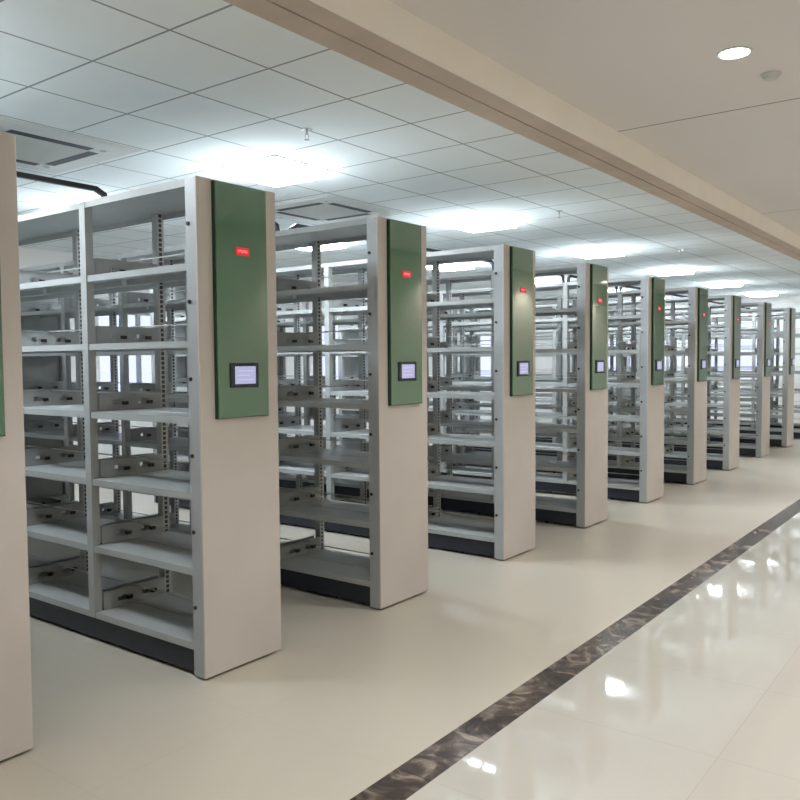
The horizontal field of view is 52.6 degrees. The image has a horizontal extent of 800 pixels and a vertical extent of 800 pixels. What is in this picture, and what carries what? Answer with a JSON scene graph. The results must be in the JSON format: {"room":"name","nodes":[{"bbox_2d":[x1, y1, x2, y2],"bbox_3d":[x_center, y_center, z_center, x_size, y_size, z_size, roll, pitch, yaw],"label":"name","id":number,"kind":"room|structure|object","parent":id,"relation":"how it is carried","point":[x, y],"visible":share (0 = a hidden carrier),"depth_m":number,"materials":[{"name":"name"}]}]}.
{"room":"library stacks","nodes":[
{"label":"library stacks","id":0,"kind":"room"},
{"bbox_2d":[19,247,552,463],"bbox_3d":[-2.642,-0.706,13.249,0.200,3.300,24.400,2,3,37],"label":"wall","id":1,"kind":"structure","parent":0,"point":[28,257],"depth_m":13.99,"materials":[{"name":"white paint"}]},
{"bbox_2d":[98,313,149,402],"bbox_3d":[-3.739,-0.609,11.699,0.180,1.330,1.400,2,3,37],"label":"window","id":2,"kind":"structure","parent":1,"relation":"in","point":[137,316],"depth_m":11.71,"materials":[{"name":"grey"}]},
{"bbox_2d":[365,324,367,389],"bbox_3d":[-1.028,-0.800,15.286,0.180,1.330,1.400,2,3,37],"label":"window","id":3,"kind":"structure","parent":1,"relation":"in","point":[366,332],"depth_m":15.84,"materials":[{"name":"grey"}]},
{"bbox_2d":[480,331,490,385],"bbox_3d":[1.923,-1.007,19.192,0.180,1.330,1.400,2,3,37],"label":"window","id":4,"kind":"structure","parent":1,"relation":"in","point":[484,331],"depth_m":19.23,"materials":[{"name":"grey"}]},
{"bbox_2d":[0,418,799,799],"bbox_3d":[1.881,1.118,9.928,11.100,0.100,24.000,2,3,37],"label":"floor","id":5,"kind":"structure","parent":0,"point":[650,650],"depth_m":3.91,"materials":[{"name":"tile"}]},
{"bbox_2d":[0,132,33,760],"bbox_3d":[-3.378,0.130,4.301,4.432,2.486,0.519,2,3,37],"label":"shelving unit","id":6,"kind":"object","parent":5,"relation":"on","point":[16,713],"visible":1,"depth_m":3.15,"materials":[{"name":"grey metal"}]},
{"bbox_2d":[16,171,106,196],"bbox_3d":[-2.079,-1.132,4.179,0.080,0.128,1.325,2,3,37],"label":"guide","id":7,"kind":"object","parent":6,"relation":"on","point":[23,175],"visible":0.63,"depth_m":4.45,"materials":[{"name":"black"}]},
{"bbox_2d":[18,176,280,678],"bbox_3d":[-2.544,0.071,5.405,4.432,2.486,0.519,2,3,37],"label":"shelving unit","id":8,"kind":"object","parent":5,"relation":"on","point":[232,617],"visible":0.8,"depth_m":4.26,"materials":[{"name":"grey metal"}]},
{"bbox_2d":[275,221,279,230],"bbox_3d":[-1.247,-1.190,5.279,0.080,0.128,1.315,2,3,37],"label":"guide","id":9,"kind":"object","parent":8,"relation":"on","point":[277,228],"visible":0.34,"depth_m":5.76,"materials":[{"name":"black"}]},
{"bbox_2d":[19,216,427,608],"bbox_3d":[-1.716,0.013,6.502,4.432,2.486,0.519,2,3,37],"label":"shelving unit","id":10,"kind":"object","parent":5,"relation":"on","point":[395,570],"visible":0.44,"depth_m":5.42,"materials":[{"name":"grey metal"}]},
{"bbox_2d":[289,224,366,240],"bbox_3d":[-0.371,-1.252,6.439,0.080,0.128,1.475,2,3,37],"label":"guide","id":11,"kind":"object","parent":10,"relation":"on","point":[293,226],"visible":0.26,"depth_m":5.92,"materials":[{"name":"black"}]},
{"bbox_2d":[150,244,534,559],"bbox_3d":[-0.792,-0.052,7.725,4.432,2.486,0.519,2,3,37],"label":"shelving unit","id":12,"kind":"object","parent":5,"relation":"on","point":[512,532],"visible":0.41,"depth_m":6.62,"materials":[{"name":"grey metal"}]},
{"bbox_2d":[426,248,493,269],"bbox_3d":[0.540,-1.316,7.645,0.080,0.128,1.430,2,3,37],"label":"guide","id":13,"kind":"object","parent":12,"relation":"on","point":[491,262],"visible":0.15,"depth_m":8.03,"materials":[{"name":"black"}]},
{"bbox_2d":[277,262,607,527],"bbox_3d":[0.106,-0.115,8.913,4.432,2.486,0.519,2,3,37],"label":"shelving unit","id":14,"kind":"object","parent":5,"relation":"on","point":[589,507],"visible":0.33,"depth_m":7.78,"materials":[{"name":"grey metal"}]},
{"bbox_2d":[338,276,664,502],"bbox_3d":[1.063,-0.182,10.180,4.432,2.486,0.519,2,3,37],"label":"shelving unit","id":15,"kind":"object","parent":5,"relation":"on","point":[649,487],"visible":0.34,"depth_m":9.18,"materials":[{"name":"grey metal"}]},
{"bbox_2d":[567,275,617,291],"bbox_3d":[2.428,-1.448,10.144,0.080,0.128,1.540,2,3,37],"label":"guide","id":16,"kind":"object","parent":15,"relation":"on","point":[569,276],"visible":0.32,"depth_m":9.65,"materials":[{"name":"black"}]},
{"bbox_2d":[428,287,707,483],"bbox_3d":[2.027,-0.250,11.456,4.432,2.486,0.519,2,3,37],"label":"shelving unit","id":17,"kind":"object","parent":5,"relation":"on","point":[694,472],"visible":0.44,"depth_m":10.48,"materials":[{"name":"grey metal"}]},
{"bbox_2d":[619,286,640,290],"bbox_3d":[3.383,-1.515,11.407,0.080,0.128,1.510,2,3,37],"label":"guide","id":18,"kind":"object","parent":17,"relation":"on","point":[620,287],"visible":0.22,"depth_m":11.08,"materials":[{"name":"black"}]},
{"bbox_2d":[465,295,740,469],"bbox_3d":[2.973,-0.316,12.707,4.432,2.486,0.519,2,3,37],"label":"shelving unit","id":19,"kind":"object","parent":5,"relation":"on","point":[729,459],"visible":0.32,"depth_m":11.65,"materials":[{"name":"grey metal"}]},
{"bbox_2d":[535,302,771,456],"bbox_3d":[4.069,-0.393,14.158,4.432,2.486,0.519,2,3,37],"label":"shelving unit","id":20,"kind":"object","parent":5,"relation":"on","point":[764,310],"visible":0.26,"depth_m":12.96,"materials":[{"name":"grey metal"}]},
{"bbox_2d":[562,307,795,446],"bbox_3d":[5.153,-0.469,15.593,4.432,2.486,0.519,2,3,37],"label":"shelving unit","id":21,"kind":"object","parent":5,"relation":"on","point":[789,314],"visible":0.17,"depth_m":14.40,"materials":[{"name":"grey metal"}]},
{"bbox_2d":[608,312,799,438],"bbox_3d":[6.147,-0.539,16.908,4.432,2.486,0.519,2,3,37],"label":"shelving unit","id":22,"kind":"object","parent":5,"relation":"on","point":[796,432],"visible":0.21,"depth_m":16.39,"materials":[{"name":"grey metal"}]},
{"bbox_2d":[622,316,799,428],"bbox_3d":[7.080,-0.605,18.144,4.432,2.486,0.519,2,3,37],"label":"shelving unit","id":23,"kind":"object","parent":5,"relation":"on","point":[773,386],"visible":0.23,"depth_m":17.49,"materials":[{"name":"grey metal"}]},
{"bbox_2d":[0,0,799,304],"bbox_3d":[0.380,-2.050,10.894,7.400,0.100,24.000,2,3,37],"label":"ceiling","id":24,"kind":"structure","parent":0,"point":[201,87],"depth_m":5.49,"materials":[{"name":"tile"}]},
{"bbox_2d":[48,198,90,207],"bbox_3d":[-2.868,-1.790,7.627,0.596,0.059,0.596,2,3,37],"label":"ceiling light","id":25,"kind":"object","parent":24,"relation":"attached to","point":[81,199],"visible":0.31,"depth_m":7.37,"materials":[{"name":"white plastic"}]},
{"bbox_2d":[52,200,86,207],"bbox_3d":[-2.868,-1.790,7.627,0.560,0.058,0.560,2,3,37],"label":"diffuser","id":26,"kind":"object","parent":25,"relation":"attached to","point":[73,201],"depth_m":7.40,"materials":[{"name":"white"}]},
{"bbox_2d":[0,116,142,173],"bbox_3d":[-2.555,-1.712,5.503,1.104,0.019,1.104,2,3,37],"label":"air conditioner","id":27,"kind":"object","parent":24,"relation":"attached to","point":[38,147],"visible":0.88,"depth_m":5.50,"materials":[{"name":"grey plastic"}]},
{"bbox_2d":[16,159,38,165],"bbox_3d":[-2.830,-1.718,5.710,0.080,0.010,0.575,2,3,37],"label":"outlet","id":28,"kind":"object","parent":27,"relation":"attached to","point":[20,161],"depth_m":5.87,"materials":[{"name":"black"}]},
{"bbox_2d":[3,132,84,163],"bbox_3d":[-2.555,-1.709,5.503,0.575,0.012,0.575,2,3,37],"label":"grille","id":29,"kind":"object","parent":27,"relation":"attached to","point":[28,149],"depth_m":5.55,"materials":[{"name":"grey"}]},
{"bbox_2d":[5,130,93,149],"bbox_3d":[-2.281,-1.702,5.296,0.080,0.010,0.575,2,3,37],"label":"outlet","id":30,"kind":"object","parent":27,"relation":"attached to","point":[24,134],"depth_m":5.28,"materials":[{"name":"black"}]},
{"bbox_2d":[46,151,98,165],"bbox_3d":[-2.348,-1.724,5.777,0.575,0.010,0.080,2,3,37],"label":"outlet","id":31,"kind":"object","parent":27,"relation":"attached to","point":[82,155],"depth_m":5.77,"materials":[{"name":"black"}]},
{"bbox_2d":[219,155,330,186],"bbox_3d":[-0.952,-1.737,6.182,0.596,0.059,0.596,2,3,37],"label":"ceiling light","id":32,"kind":"object","parent":24,"relation":"attached to","point":[272,170],"visible":1,"depth_m":6.07,"materials":[{"name":"white plastic"}]},
{"bbox_2d":[301,128,311,140],"bbox_3d":[-0.592,-1.691,5.150,0.070,0.076,0.070,2,3,37],"label":"sprinkler","id":33,"kind":"object","parent":24,"relation":"attached to","point":[302,129],"visible":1,"depth_m":5.14,"materials":[{"name":"silver metal"}]},
{"bbox_2d":[298,243,348,250],"bbox_3d":[-1.052,-1.918,10.030,0.596,0.059,0.596,2,3,37],"label":"ceiling light","id":34,"kind":"object","parent":24,"relation":"attached to","point":[339,245],"visible":0.26,"depth_m":10.04,"materials":[{"name":"white plastic"}]},
{"bbox_2d":[275,194,401,224],"bbox_3d":[-0.742,-1.840,7.902,1.104,0.019,1.104,2,3,37],"label":"air conditioner","id":35,"kind":"object","parent":24,"relation":"attached to","point":[327,208],"visible":0.97,"depth_m":7.80,"materials":[{"name":"grey plastic"}]},
{"bbox_2d":[275,212,319,219],"bbox_3d":[-1.017,-1.845,8.109,0.080,0.010,0.575,2,3,37],"label":"outlet","id":36,"kind":"object","parent":35,"relation":"attached to","point":[281,213],"depth_m":8.07,"materials":[{"name":"black"}]},
{"bbox_2d":[277,203,322,210],"bbox_3d":[-0.949,-1.823,7.628,0.575,0.010,0.080,2,3,37],"label":"outlet","id":37,"kind":"object","parent":35,"relation":"attached to","point":[290,208],"depth_m":7.61,"materials":[{"name":"black"}]},
{"bbox_2d":[282,204,363,219],"bbox_3d":[-0.742,-1.836,7.902,0.575,0.012,0.575,2,3,37],"label":"grille","id":38,"kind":"object","parent":35,"relation":"attached to","point":[320,211],"depth_m":7.88,"materials":[{"name":"grey"}]},
{"bbox_2d":[324,213,369,220],"bbox_3d":[-0.535,-1.852,8.176,0.575,0.010,0.080,2,3,37],"label":"outlet","id":39,"kind":"object","parent":35,"relation":"attached to","point":[359,214],"depth_m":8.17,"materials":[{"name":"black"}]},
{"bbox_2d":[330,203,371,212],"bbox_3d":[-0.468,-1.829,7.695,0.080,0.010,0.575,2,3,37],"label":"outlet","id":40,"kind":"object","parent":35,"relation":"attached to","point":[339,205],"depth_m":7.68,"materials":[{"name":"black"}]},
{"bbox_2d":[426,263,476,270],"bbox_3d":[0.764,-2.046,12.434,0.596,0.059,0.596,2,3,37],"label":"ceiling light","id":41,"kind":"object","parent":24,"relation":"attached to","point":[455,266],"visible":0.57,"depth_m":12.31,"materials":[{"name":"white plastic"}]},
{"bbox_2d":[442,214,519,232],"bbox_3d":[0.864,-1.865,8.585,0.596,0.059,0.596,2,3,37],"label":"ceiling light","id":42,"kind":"object","parent":24,"relation":"attached to","point":[489,222],"visible":1,"depth_m":8.46,"materials":[{"name":"white plastic"}]},
{"bbox_2d":[535,277,561,283],"bbox_3d":[2.580,-2.173,14.837,0.596,0.059,0.596,2,3,37],"label":"ceiling light","id":43,"kind":"object","parent":24,"relation":"attached to","point":[547,280],"visible":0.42,"depth_m":14.59,"materials":[{"name":"white plastic"}]},
{"bbox_2d":[568,247,626,258],"bbox_3d":[2.680,-1.992,10.989,0.596,0.059,0.596,2,3,37],"label":"ceiling light","id":44,"kind":"object","parent":24,"relation":"attached to","point":[601,252],"visible":1,"depth_m":10.85,"materials":[{"name":"white plastic"}]},
{"bbox_2d":[648,267,695,275],"bbox_3d":[4.495,-2.120,13.392,0.596,0.059,0.596,2,3,37],"label":"ceiling light","id":45,"kind":"object","parent":24,"relation":"attached to","point":[680,270],"visible":1,"depth_m":13.24,"materials":[{"name":"white plastic"}]},
{"bbox_2d":[703,281,743,287],"bbox_3d":[6.311,-2.247,15.796,0.596,0.059,0.596,2,3,37],"label":"ceiling light","id":46,"kind":"object","parent":24,"relation":"attached to","point":[730,283],"visible":1,"depth_m":15.64,"materials":[{"name":"white"}]},
{"bbox_2d":[745,291,778,296],"bbox_3d":[8.127,-2.375,18.199,0.596,0.059,0.596,2,3,37],"label":"ceiling light","id":47,"kind":"object","parent":24,"relation":"attached to","point":[771,293],"visible":1,"depth_m":18.04,"materials":[{"name":"white"}]},
{"bbox_2d":[389,0,799,234],"bbox_3d":[4.925,-2.092,7.458,3.410,0.100,24.000,2,3,37],"label":"ceiling","id":48,"kind":"structure","parent":0,"point":[650,71],"depth_m":4.59,"materials":[{"name":"paint"}]},
{"bbox_2d":[716,46,752,59],"bbox_3d":[1.800,-1.868,4.362,0.184,0.008,0.184,2,3,37],"label":"recessed light","id":49,"kind":"object","parent":48,"relation":"in","point":[735,52],"visible":1,"depth_m":4.36,"materials":[{"name":"white"}]},
{"bbox_2d":[761,71,780,81],"bbox_3d":[2.152,-1.875,4.698,0.110,0.032,0.110,2,3,37],"label":"smoke detector","id":50,"kind":"object","parent":48,"relation":"attached to","point":[768,76],"visible":1,"depth_m":4.67,"materials":[{"name":"grey plastic"}]},
{"bbox_2d":[570,296,799,422],"bbox_3d":[9.155,-1.092,19.494,11.100,3.300,0.200,2,3,37],"label":"wall","id":51,"kind":"structure","parent":0,"point":[787,301],"depth_m":19.61,"materials":[{"name":"white paint"}]},
{"bbox_2d":[223,0,799,260],"bbox_3d":[3.448,-2.062,8.575,0.290,0.304,24.000,2,3,37],"label":"ceiling beam","id":52,"kind":"structure","parent":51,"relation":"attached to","point":[381,35],"depth_m":4.58,"materials":[{"name":"beige paint"}]},
{"bbox_2d":[711,328,779,382],"bbox_3d":[8.361,-1.096,20.018,1.900,1.330,0.180,2,3,37],"label":"window","id":53,"kind":"structure","parent":51,"relation":"in","point":[741,380],"depth_m":19.87,"materials":[{"name":"grey glass"}]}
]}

